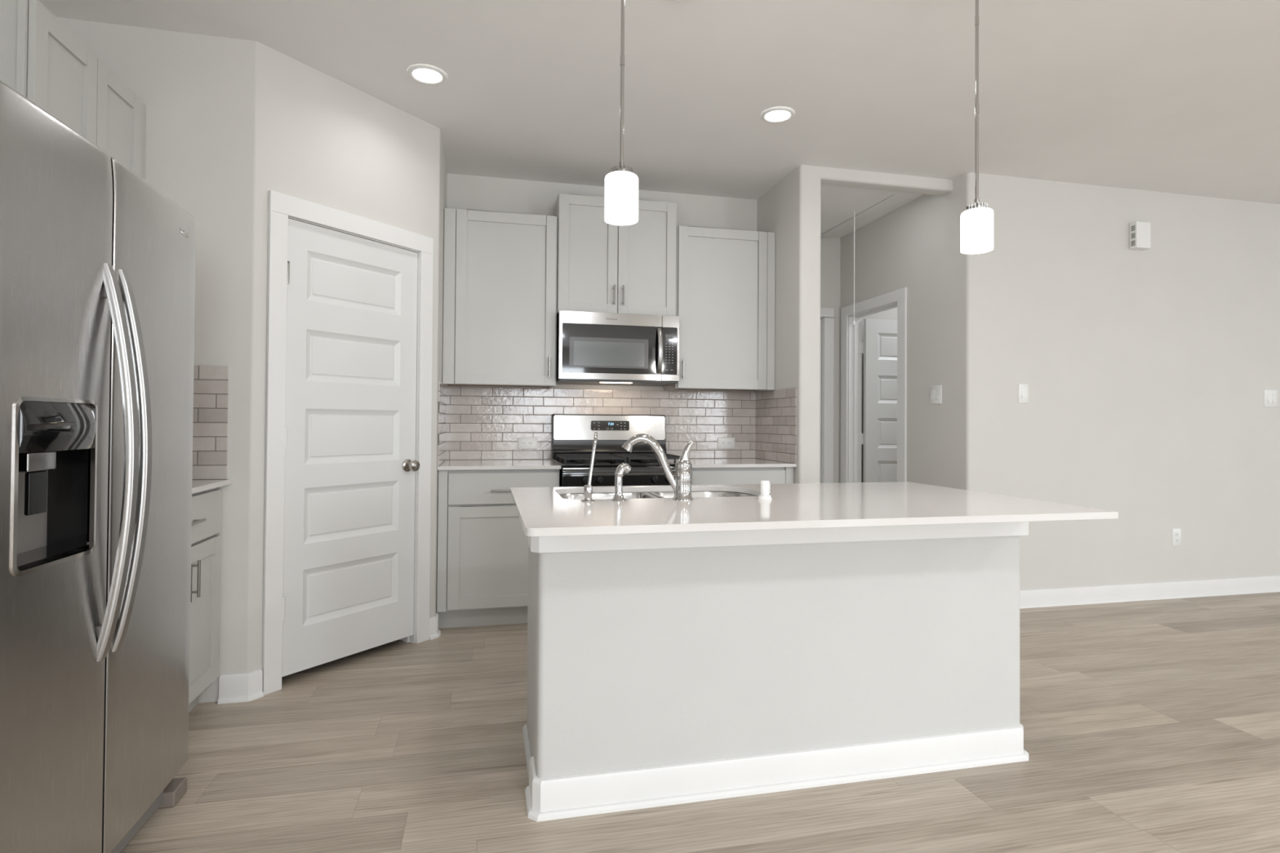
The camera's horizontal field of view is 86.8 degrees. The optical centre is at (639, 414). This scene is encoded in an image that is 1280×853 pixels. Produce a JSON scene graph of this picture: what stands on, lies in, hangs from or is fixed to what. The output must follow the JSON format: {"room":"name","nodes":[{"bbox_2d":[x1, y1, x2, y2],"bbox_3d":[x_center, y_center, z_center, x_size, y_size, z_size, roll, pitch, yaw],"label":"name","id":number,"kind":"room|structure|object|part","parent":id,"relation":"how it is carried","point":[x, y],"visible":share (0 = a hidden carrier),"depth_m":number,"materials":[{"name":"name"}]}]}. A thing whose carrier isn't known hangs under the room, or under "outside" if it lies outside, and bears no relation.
{"room":"kitchen","nodes":[
{"label":"kitchen","id":0,"kind":"room"},
{"bbox_2d":[36,0,57,18],"bbox_3d":[-1.494,-0.243,-1.216,0.120,2.754,10.934,1,-1,-13],"label":"wall","id":1,"kind":"structure","parent":0,"point":[38,1],"depth_m":2.62,"materials":[{"name":"paint"}]},
{"bbox_2d":[0,0,146,180],"bbox_3d":[-2.060,-0.733,2.358,0.364,1.052,0.730,1,-1,-13],"label":"upper cabinet","id":2,"kind":"object","parent":1,"relation":"attached to","point":[41,59],"visible":0.33,"depth_m":2.23,"materials":[{"name":"grey paint"}]},
{"bbox_3d":[-1.886,-0.735,2.210,0.019,1.050,0.336,1,-1,-13],"label":"door","id":3,"kind":"part","parent":2,"relation":"part of","materials":[{"name":"grey paint"}]},
{"bbox_3d":[-1.960,-0.731,2.532,0.019,1.050,0.315,1,-1,-13],"label":"door","id":4,"kind":"part","parent":2,"relation":"part of","materials":[{"name":"grey paint"}]},
{"bbox_2d":[57,17,447,702],"bbox_3d":[-1.599,-0.184,3.437,0.635,2.754,2.064,0,-1,30],"label":"wall","id":5,"kind":"structure","parent":0,"point":[230,122],"depth_m":2.83,"materials":[{"name":"paint"}]},
{"bbox_2d":[191,365,228,479],"bbox_3d":[-2.012,0.033,2.731,0.623,0.468,0.007,1,-1,-13],"label":"tile backsplash","id":6,"kind":"structure","parent":5,"relation":"attached to","point":[211,383],"depth_m":2.78,"materials":[{"name":"grey tile"}]},
{"bbox_2d":[217,613,440,704],"bbox_3d":[-1.383,1.137,3.217,0.097,0.110,1.139,0,-1,34],"label":"baseboard","id":7,"kind":"structure","parent":5,"relation":"attached to","point":[246,686],"depth_m":2.79,"materials":[{"name":"white paint"}]},
{"bbox_2d":[262,190,433,695],"bbox_3d":[-1.382,0.122,3.257,0.188,2.140,0.882,0,-1,32],"label":"door","id":8,"kind":"structure","parent":5,"relation":"in","point":[347,504],"depth_m":3.19,"materials":[{"name":"white paint"}]},
{"bbox_3d":[-1.173,0.266,3.480,0.071,0.064,0.064,0,-1,32],"label":"knob","id":9,"kind":"part","parent":8,"relation":"part of","materials":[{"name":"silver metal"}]},
{"bbox_2d":[437,380,446,466],"bbox_3d":[-1.173,0.055,4.013,0.007,0.468,0.638,1,-1,-13],"label":"tile backsplash","id":10,"kind":"structure","parent":5,"relation":"attached to","point":[442,388],"depth_m":3.91,"materials":[{"name":"grey tile"}]},
{"bbox_2d":[445,173,756,460],"bbox_3d":[-0.225,-0.159,4.622,2.127,2.754,0.120,1,-1,-13],"label":"wall","id":11,"kind":"structure","parent":0,"point":[464,192],"depth_m":4.50,"materials":[{"name":"paint"}]},
{"bbox_2d":[442,208,557,388],"bbox_3d":[-0.873,-0.700,4.234,0.679,1.051,0.358,1,-1,-13],"label":"upper cabinet","id":12,"kind":"object","parent":11,"relation":"attached to","point":[500,313],"visible":0.97,"depth_m":4.10,"materials":[{"name":"grey paint"}]},
{"bbox_3d":[-0.885,-0.184,4.264,0.635,0.004,0.280,1,-1,-13],"label":"panel","id":13,"kind":"part","parent":12,"relation":"part of","materials":[{"name":"grey wood"}]},
{"bbox_3d":[-0.555,-0.289,4.136,0.011,0.125,0.036,1,-1,-13],"label":"handle","id":14,"kind":"part","parent":12,"relation":"part of","materials":[{"name":"silver metal"}]},
{"bbox_2d":[445,386,755,459],"bbox_3d":[-0.212,0.069,4.557,2.111,0.468,0.007,1,-1,-13],"label":"tile backsplash","id":15,"kind":"structure","parent":11,"relation":"attached to","point":[482,423],"depth_m":4.50,"materials":[{"name":"grey tile"}]},
{"bbox_2d":[517,437,537,448],"bbox_3d":[-0.736,0.190,4.427,0.127,0.078,0.008,1,-1,-13],"label":"electrical outlet","id":16,"kind":"object","parent":15,"relation":"attached to","point":[522,442],"visible":1,"depth_m":4.42,"materials":[{"name":"white plastic"}]},
{"bbox_2d":[717,437,734,448],"bbox_3d":[0.604,0.203,4.734,0.127,0.078,0.008,1,-1,-13],"label":"electrical outlet","id":17,"kind":"object","parent":15,"relation":"attached to","point":[722,442],"visible":1,"depth_m":4.73,"materials":[{"name":"white plastic"}]},
{"bbox_2d":[553,193,676,315],"bbox_3d":[-0.167,-0.993,4.399,0.764,0.741,0.358,1,-1,-13],"label":"upper cabinet","id":18,"kind":"object","parent":11,"relation":"attached to","point":[602,266],"visible":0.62,"depth_m":4.25,"materials":[{"name":"grey paint"}]},
{"bbox_3d":[-0.323,-0.997,4.226,0.371,0.737,0.019,1,-1,-13],"label":"door","id":19,"kind":"part","parent":18,"relation":"part of","materials":[{"name":"grey paint"}]},
{"bbox_3d":[-0.162,-0.745,4.232,0.011,0.125,0.036,1,-1,-13],"label":"handle","id":20,"kind":"part","parent":18,"relation":"part of","materials":[{"name":"silver metal"}]},
{"bbox_2d":[555,311,679,386],"bbox_3d":[-0.159,-0.408,4.344,0.760,0.428,0.440,1,-1,-13],"label":"microwave","id":21,"kind":"object","parent":18,"relation":"attached to","point":[593,348],"visible":0.98,"depth_m":4.17,"materials":[{"name":"silver metal"}]},
{"bbox_3d":[-0.170,-0.400,4.173,0.623,0.297,0.018,1,-1,-13],"label":"door glass","id":22,"kind":"part","parent":21,"relation":"part of","materials":[{"name":"black glass"}]},
{"bbox_3d":[0.124,-0.396,4.207,0.028,0.282,0.048,1,-1,-13],"label":"handle","id":23,"kind":"part","parent":21,"relation":"part of","materials":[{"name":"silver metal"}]},
{"bbox_3d":[0.183,-0.396,4.256,0.098,0.297,0.020,1,-1,-13],"label":"control panel","id":24,"kind":"part","parent":21,"relation":"part of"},
{"bbox_3d":[-0.105,-0.744,4.245,0.011,0.125,0.036,1,-1,-13],"label":"handle","id":25,"kind":"part","parent":18,"relation":"part of","materials":[{"name":"silver metal"}]},
{"bbox_3d":[0.046,-0.993,4.311,0.378,0.737,0.019,1,-1,-13],"label":"door","id":26,"kind":"part","parent":18,"relation":"part of","materials":[{"name":"grey paint"}]},
{"bbox_2d":[663,225,775,391],"bbox_3d":[0.537,-0.686,4.557,0.682,1.051,0.358,1,-1,-13],"label":"upper cabinet","id":27,"kind":"object","parent":11,"relation":"attached to","point":[725,277],"visible":0.98,"depth_m":4.43,"materials":[{"name":"grey paint"}]},
{"bbox_3d":[0.276,-0.288,4.327,0.011,0.125,0.036,1,-1,-13],"label":"handle","id":28,"kind":"part","parent":27,"relation":"part of","materials":[{"name":"silver metal"}]},
{"bbox_3d":[0.525,-0.171,4.587,0.638,0.004,0.280,1,-1,-13],"label":"panel","id":29,"kind":"part","parent":27,"relation":"part of","materials":[{"name":"grey wood"}]},
{"bbox_2d":[39,0,1279,237],"bbox_3d":[3.060,-1.613,0.865,9.920,0.100,12.920,1,-1,-13],"label":"ceiling","id":30,"kind":"structure","parent":0,"point":[1172,96],"depth_m":3.13,"materials":[{"name":"paint"}]},
{"bbox_2d":[407,64,446,84],"bbox_3d":[-0.977,-1.556,3.106,0.172,0.010,0.172,1,-1,-13],"label":"recessed light","id":31,"kind":"object","parent":30,"relation":"in","point":[425,73],"visible":1,"depth_m":3.09,"materials":[{"name":"white plastic"}]},
{"bbox_2d":[604,0,638,225],"bbox_3d":[-0.052,-1.070,2.001,0.124,0.998,0.124,1,-1,-13],"label":"pendant light","id":32,"kind":"object","parent":30,"relation":"hanging from","point":[621,184],"visible":1,"depth_m":1.97,"materials":[{"name":"white glass"}]},
{"bbox_3d":[-0.055,-0.637,1.996,0.100,0.133,0.100,1,-1,-13],"label":"lamp shade","id":33,"kind":"part","parent":32,"relation":"part of","materials":[{"name":"white glass"}]},
{"bbox_3d":[-0.051,-1.146,2.002,0.013,0.806,0.013,1,-1,-13],"label":"stem","id":34,"kind":"part","parent":32,"relation":"part of","materials":[{"name":"silver metal"}]},
{"bbox_2d":[671,0,688,1],"bbox_3d":[0.147,-1.556,2.465,0.172,0.010,0.172,1,-1,-13],"label":"recessed light","id":35,"kind":"object","parent":30,"relation":"in","point":[671,0],"visible":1,"depth_m":2.54,"materials":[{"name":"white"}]},
{"bbox_2d":[760,106,795,123],"bbox_3d":[0.710,-1.539,3.486,0.172,0.010,0.172,1,-1,-13],"label":"recessed light","id":36,"kind":"object","parent":30,"relation":"in","point":[775,114],"visible":1,"depth_m":3.47,"materials":[{"name":"white plastic"}]},
{"bbox_2d":[820,184,912,324],"bbox_3d":[1.362,-1.089,5.071,0.763,0.860,1.142,1,-1,-13],"label":"attic hatch","id":37,"kind":"object","parent":30,"relation":"attached to","point":[842,208],"visible":0.44,"depth_m":4.87,"materials":[{"name":"white paint"}]},
{"bbox_3d":[1.589,-1.083,5.015,0.018,0.848,0.018,1,-1,-13],"label":"pull cord","id":38,"kind":"part","parent":37,"relation":"part of","materials":[{"name":"white plastic"}]},
{"bbox_3d":[1.336,-1.513,5.075,0.600,0.011,1.030,1,-1,-13],"label":"hatch panel","id":39,"kind":"part","parent":37,"relation":"part of","materials":[{"name":"paint"}]},
{"bbox_3d":[1.365,-1.510,5.076,0.763,0.018,1.142,1,-1,-13],"label":"hatch trim","id":40,"kind":"part","parent":37,"relation":"part of","materials":[{"name":"white paint"}]},
{"bbox_2d":[960,0,993,253],"bbox_3d":[1.132,-1.047,2.273,0.124,0.998,0.124,1,-1,-13],"label":"pendant light","id":41,"kind":"object","parent":30,"relation":"hanging from","point":[976,232],"visible":1,"depth_m":2.25,"materials":[{"name":"white glass"}]},
{"bbox_3d":[1.133,-1.123,2.274,0.013,0.806,0.013,1,-1,-13],"label":"stem","id":42,"kind":"part","parent":41,"relation":"part of","materials":[{"name":"silver metal"}]},
{"bbox_3d":[1.129,-0.615,2.267,0.100,0.133,0.100,1,-1,-13],"label":"lamp shade","id":43,"kind":"part","parent":41,"relation":"part of","materials":[{"name":"white glass"}]},
{"bbox_2d":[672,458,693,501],"bbox_3d":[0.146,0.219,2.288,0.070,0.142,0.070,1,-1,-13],"label":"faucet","id":44,"kind":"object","parent":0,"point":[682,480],"depth_m":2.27,"materials":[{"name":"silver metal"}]},
{"bbox_2d":[120,591,1279,852],"bbox_3d":[3.040,1.221,0.828,9.920,0.060,12.920,1,-1,-13],"label":"floor","id":45,"kind":"structure","parent":0,"point":[1150,726],"depth_m":2.29,"materials":[{"name":"brown wood"}]},
{"bbox_2d":[0,80,195,852],"bbox_3d":[-1.621,0.264,1.608,0.805,1.812,0.910,1,-1,-13],"label":"refrigerator","id":46,"kind":"object","parent":45,"relation":"on","point":[97,264],"visible":1,"depth_m":1.55,"materials":[{"name":"grey metal"}]},
{"bbox_3d":[-1.268,0.165,1.420,0.010,0.089,0.060,1,-1,-13],"label":"lever","id":47,"kind":"part","parent":46,"relation":"part of","materials":[{"name":"black plastic"}]},
{"bbox_3d":[-1.278,0.219,1.427,0.085,1.700,0.402,1,-1,-13],"label":"door","id":48,"kind":"part","parent":46,"relation":"part of","materials":[{"name":"silver metal"}]},
{"bbox_3d":[-1.265,0.027,1.437,0.082,0.102,0.252,1,-1,-13],"label":"control panel","id":49,"kind":"part","parent":46,"relation":"part of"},
{"bbox_3d":[-1.249,0.112,1.616,0.080,0.940,0.033,1,-1,-13],"label":"handle","id":50,"kind":"part","parent":46,"relation":"part of","materials":[{"name":"silver metal"}]},
{"bbox_3d":[-1.264,0.113,1.681,0.080,0.940,0.033,1,-1,-13],"label":"handle","id":51,"kind":"part","parent":46,"relation":"part of","materials":[{"name":"silver metal"}]},
{"bbox_3d":[-1.381,0.225,1.874,0.085,1.700,0.500,1,-1,-13],"label":"door","id":52,"kind":"part","parent":46,"relation":"part of","materials":[{"name":"silver metal"}]},
{"bbox_2d":[188,486,222,712],"bbox_3d":[-1.931,0.731,2.385,0.654,0.892,0.699,1,-1,-13],"label":"base cabinet","id":53,"kind":"object","parent":45,"relation":"on","point":[206,505],"visible":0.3,"depth_m":2.64,"materials":[{"name":"grey paint"}]},
{"bbox_3d":[-1.619,0.605,2.414,0.036,0.135,0.011,1,-1,-13],"label":"handle","id":54,"kind":"part","parent":53,"relation":"part of","materials":[{"name":"silver metal"}]},
{"bbox_3d":[-1.636,0.606,2.486,0.036,0.135,0.011,1,-1,-13],"label":"handle","id":55,"kind":"part","parent":53,"relation":"part of","materials":[{"name":"silver metal"}]},
{"bbox_3d":[-1.627,0.395,2.459,0.036,0.011,0.155,1,-1,-13],"label":"handle","id":56,"kind":"part","parent":53,"relation":"part of","materials":[{"name":"silver metal"}]},
{"bbox_3d":[-1.652,0.392,2.445,0.019,0.176,0.675,1,-1,-13],"label":"drawer","id":57,"kind":"part","parent":53,"relation":"part of","materials":[{"name":"grey paint"}]},
{"bbox_2d":[191,479,231,493],"bbox_3d":[-1.931,0.274,2.386,0.647,0.020,0.710,1,-1,-13],"label":"countertop","id":58,"kind":"structure","parent":53,"relation":"on","point":[197,486],"depth_m":2.64,"materials":[{"name":"white stone"}]},
{"bbox_2d":[436,469,559,628],"bbox_3d":[-0.852,0.760,4.070,0.670,0.892,0.653,1,-1,-13],"label":"base cabinet","id":59,"kind":"object","parent":45,"relation":"on","point":[482,572],"visible":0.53,"depth_m":3.78,"materials":[{"name":"grey paint"}]},
{"bbox_3d":[-0.764,0.798,3.801,0.610,0.569,0.019,1,-1,-13],"label":"door","id":60,"kind":"part","parent":59,"relation":"part of","materials":[{"name":"grey paint"}]},
{"bbox_2d":[437,459,561,470],"bbox_3d":[-0.848,0.303,4.081,0.676,0.020,0.644,1,-1,-13],"label":"countertop","id":61,"kind":"structure","parent":59,"relation":"on","point":[449,464],"depth_m":3.87,"materials":[{"name":"white stone"}]},
{"bbox_3d":[-0.756,0.427,3.780,0.155,0.011,0.036,1,-1,-13],"label":"handle","id":62,"kind":"part","parent":59,"relation":"part of","materials":[{"name":"silver metal"}]},
{"bbox_3d":[-0.762,0.417,3.806,0.610,0.174,0.019,1,-1,-13],"label":"drawer","id":63,"kind":"part","parent":59,"relation":"part of","materials":[{"name":"grey paint"}]},
{"bbox_2d":[551,413,692,487],"bbox_3d":[-0.135,0.606,4.199,0.766,1.214,0.698,1,-1,-13],"label":"gas range","id":64,"kind":"object","parent":45,"relation":"on","point":[572,434],"visible":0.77,"depth_m":4.41,"materials":[{"name":"silver metal"}]},
{"bbox_3d":[-0.309,0.374,3.834,0.048,0.048,0.036,1,-1,-13],"label":"knob","id":65,"kind":"part","parent":64,"relation":"part of","materials":[{"name":"black plastic"}]},
{"bbox_3d":[-0.310,0.276,4.020,0.114,0.022,0.114,1,-1,-13],"label":"burner","id":66,"kind":"part","parent":64,"relation":"part of","materials":[{"name":"metal"}]},
{"bbox_3d":[-0.228,0.375,3.853,0.048,0.048,0.036,1,-1,-13],"label":"knob","id":67,"kind":"part","parent":64,"relation":"part of","materials":[{"name":"black plastic"}]},
{"bbox_3d":[-0.198,0.076,4.484,0.258,0.064,0.007,1,-1,-13],"label":"clock panel","id":68,"kind":"part","parent":64,"relation":"part of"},
{"bbox_3d":[-0.065,0.345,3.902,0.758,0.005,0.004,1,-1,-13],"label":"panel trim","id":69,"kind":"part","parent":64,"relation":"part of","materials":[{"name":"silver metal"}]},
{"bbox_2d":[552,458,691,466],"bbox_3d":[-0.130,0.299,4.190,0.766,0.016,0.568,1,-1,-13],"label":"cooktop","id":70,"kind":"object","parent":64,"relation":"in","point":[568,463],"depth_m":3.97,"materials":[{"name":"black metal"}]},
{"bbox_3d":[-0.070,0.362,3.922,0.764,0.115,0.040,1,-1,-13],"label":"control panel","id":71,"kind":"part","parent":64,"relation":"part of","materials":[{"name":"metal"}]},
{"bbox_3d":[0.110,0.281,4.116,0.114,0.022,0.114,1,-1,-13],"label":"burner","id":72,"kind":"part","parent":64,"relation":"part of","materials":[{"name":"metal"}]},
{"bbox_3d":[0.087,0.378,3.925,0.048,0.048,0.036,1,-1,-13],"label":"knob","id":73,"kind":"part","parent":64,"relation":"part of","materials":[{"name":"black plastic"}]},
{"bbox_2d":[691,466,794,484],"bbox_3d":[0.563,0.774,4.395,0.671,0.892,0.653,1,-1,-13],"label":"base cabinet","id":74,"kind":"object","parent":45,"relation":"on","point":[775,475],"visible":0.09,"depth_m":4.12,"materials":[{"name":"grey paint"}]},
{"bbox_2d":[675,457,796,467],"bbox_3d":[0.564,0.317,4.405,0.676,0.020,0.644,1,-1,-13],"label":"countertop","id":75,"kind":"structure","parent":74,"relation":"on","point":[748,462],"depth_m":4.16,"materials":[{"name":"white stone"}]},
{"bbox_2d":[522,492,1029,822],"bbox_3d":[0.446,0.755,2.504,1.737,0.880,0.712,1,-1,-13],"label":"kitchen island","id":76,"kind":"object","parent":45,"relation":"on","point":[664,668],"visible":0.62,"depth_m":2.15,"materials":[{"name":"paint"}]},
{"bbox_3d":[-0.388,1.178,2.342,0.016,0.019,0.435,1,-1,-13],"label":"shoe moulding","id":77,"kind":"part","parent":76,"relation":"part of","materials":[{"name":"grey paint"}]},
{"bbox_3d":[-0.371,0.750,2.338,0.005,0.875,0.460,1,-1,-13],"label":"panel","id":78,"kind":"part","parent":76,"relation":"part of","materials":[{"name":"grey paint"}]},
{"bbox_3d":[0.505,1.137,2.233,1.737,0.110,0.167,1,-1,-13],"label":"baseboard","id":79,"kind":"part","parent":76,"relation":"part of","materials":[{"name":"white paint"}]},
{"bbox_3d":[0.510,0.363,2.244,1.733,0.102,0.165,1,-1,-13],"label":"ledge trim","id":80,"kind":"part","parent":76,"relation":"part of","materials":[{"name":"white paint"}]},
{"bbox_2d":[510,481,1118,536],"bbox_3d":[0.470,0.303,2.358,1.776,0.020,1.048,1,-1,-13],"label":"island countertop","id":81,"kind":"structure","parent":76,"relation":"on","point":[541,511],"depth_m":2.05,"materials":[{"name":"white stone"}]},
{"bbox_2d":[581,431,597,502],"bbox_3d":[-0.157,0.174,2.257,0.048,0.227,0.104,0,-1,29],"label":"water tap","id":82,"kind":"object","parent":81,"relation":"on","point":[588,489],"visible":1,"depth_m":2.23,"materials":[{"name":"silver metal"}]},
{"bbox_3d":[-0.152,0.149,2.269,0.024,0.178,0.086,0,-1,13],"label":"spout","id":83,"kind":"part","parent":82,"relation":"part of","materials":[{"name":"silver metal"}]},
{"bbox_2d":[611,462,631,501],"bbox_3d":[-0.062,0.226,2.259,0.069,0.124,0.053,1,-1,-13],"label":"sprayer","id":84,"kind":"object","parent":81,"relation":"on","point":[624,468],"visible":1,"depth_m":2.25,"materials":[{"name":"silver metal"}]},
{"bbox_2d":[559,491,756,499],"bbox_3d":[0.077,0.403,2.541,0.818,0.178,0.451,1,-1,-13],"label":"double sink","id":85,"kind":"object","parent":81,"relation":"in","point":[659,494],"visible":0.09,"depth_m":2.72,"materials":[{"name":"metal"}]},
{"bbox_3d":[-0.122,0.401,2.495,0.410,0.178,0.451,1,-1,-13],"label":"bowl","id":86,"kind":"part","parent":85,"relation":"part of","materials":[{"name":"metal"}]},
{"bbox_3d":[0.274,0.405,2.586,0.414,0.178,0.451,1,-1,-13],"label":"bowl","id":87,"kind":"part","parent":85,"relation":"part of","materials":[{"name":"metal"}]},
{"bbox_2d":[622,433,693,501],"bbox_3d":[0.060,0.178,2.295,0.248,0.222,0.070,0,-1,4],"label":"kitchen faucet","id":88,"kind":"object","parent":81,"relation":"on","point":[681,482],"visible":1,"depth_m":2.28,"materials":[{"name":"silver metal"}]},
{"bbox_3d":[0.038,0.164,2.300,0.204,0.194,0.040,0,-1,5],"label":"spout","id":89,"kind":"part","parent":88,"relation":"part of","materials":[{"name":"silver metal"}]},
{"bbox_3d":[0.154,0.129,2.291,0.054,0.080,0.042,1,-1,-13],"label":"lever","id":90,"kind":"part","parent":88,"relation":"part of","materials":[{"name":"silver metal"}]},
{"bbox_2d":[758,480,772,499],"bbox_3d":[0.430,0.261,2.323,0.046,0.063,0.046,1,-1,-13],"label":"air gap","id":91,"kind":"object","parent":81,"relation":"on","point":[765,485],"visible":1,"depth_m":2.31,"materials":[{"name":"white plastic"}]},
{"bbox_2d":[756,164,821,483],"bbox_3d":[0.889,-0.149,4.851,0.146,2.754,1.425,1,-1,-13],"label":"wall","id":92,"kind":"structure","parent":0,"point":[790,209],"depth_m":4.17,"materials":[{"name":"paint"}]},
{"bbox_2d":[755,387,796,463],"bbox_3d":[0.891,0.075,4.485,0.007,0.468,0.641,1,-1,-13],"label":"tile backsplash","id":93,"kind":"structure","parent":92,"relation":"attached to","point":[775,418],"depth_m":4.44,"materials":[{"name":"grey tile"}]},
{"bbox_2d":[820,236,897,483],"bbox_3d":[2.264,-0.125,5.960,3.323,2.754,0.120,1,-1,-13],"label":"wall","id":94,"kind":"structure","parent":0,"point":[830,247],"depth_m":5.77,"materials":[{"name":"paint"}]},
{"bbox_2d":[819,307,834,483],"bbox_3d":[1.210,0.169,5.705,0.857,2.145,0.138,1,-1,-13],"label":"door","id":95,"kind":"structure","parent":94,"relation":"in","point":[827,314],"depth_m":5.73,"materials":[{"name":"white paint"}]},
{"bbox_2d":[840,172,1279,590],"bbox_3d":[4.342,-0.116,5.571,5.047,2.754,1.566,1,-1,-13],"label":"wall","id":96,"kind":"structure","parent":0,"point":[1147,373],"depth_m":4.53,"materials":[{"name":"paint"}]},
{"bbox_2d":[840,287,906,483],"bbox_3d":[2.191,0.170,5.375,0.808,2.147,0.899,1,-1,-13],"label":"door","id":97,"kind":"structure","parent":96,"relation":"in","point":[883,348],"depth_m":5.64,"materials":[{"name":"white paint"}]},
{"bbox_2d":[818,166,952,195],"bbox_3d":[1.559,-1.492,4.351,0.952,0.072,0.120,1,-1,-13],"label":"header beam","id":98,"kind":"structure","parent":96,"relation":"attached to","point":[831,176],"depth_m":4.31,"materials":[{"name":"paint"}]},
{"bbox_2d":[929,385,942,404],"bbox_3d":[1.982,-0.130,4.540,0.012,0.125,0.117,1,-1,-13],"label":"light switch","id":99,"kind":"object","parent":96,"relation":"attached to","point":[935,391],"visible":1,"depth_m":4.53,"materials":[{"name":"white plastic"}]},
{"bbox_2d":[1017,383,1028,403],"bbox_3d":[2.457,-0.132,4.329,0.074,0.125,0.012,1,-1,-13],"label":"light switch","id":100,"kind":"object","parent":96,"relation":"attached to","point":[1023,388],"visible":1,"depth_m":4.33,"materials":[{"name":"white plastic"}]},
{"bbox_2d":[1129,221,1151,250],"bbox_3d":[3.343,-1.192,4.522,0.119,0.175,0.055,1,-1,-13],"label":"door chime","id":101,"kind":"object","parent":96,"relation":"attached to","point":[1140,232],"visible":1,"depth_m":4.50,"materials":[{"name":"white plastic"}]},
{"bbox_2d":[1019,575,1279,608],"bbox_3d":[4.508,1.197,4.777,5.052,0.110,0.026,1,-1,-13],"label":"baseboard","id":102,"kind":"structure","parent":96,"relation":"attached to","point":[1069,596],"depth_m":4.52,"materials":[{"name":"white paint"}]},
{"bbox_2d":[1172,528,1181,546],"bbox_3d":[3.646,0.838,4.593,0.074,0.122,0.008,1,-1,-13],"label":"electrical outlet","id":103,"kind":"object","parent":96,"relation":"attached to","point":[1176,532],"visible":1,"depth_m":4.59,"materials":[{"name":"white plastic"}]},
{"bbox_2d":[1263,389,1278,407],"bbox_3d":[4.476,-0.112,4.792,0.125,0.125,0.012,1,-1,-13],"label":"light switch","id":104,"kind":"object","parent":96,"relation":"attached to","point":[1270,396],"visible":1,"depth_m":4.79,"materials":[{"name":"white plastic"}]}
]}

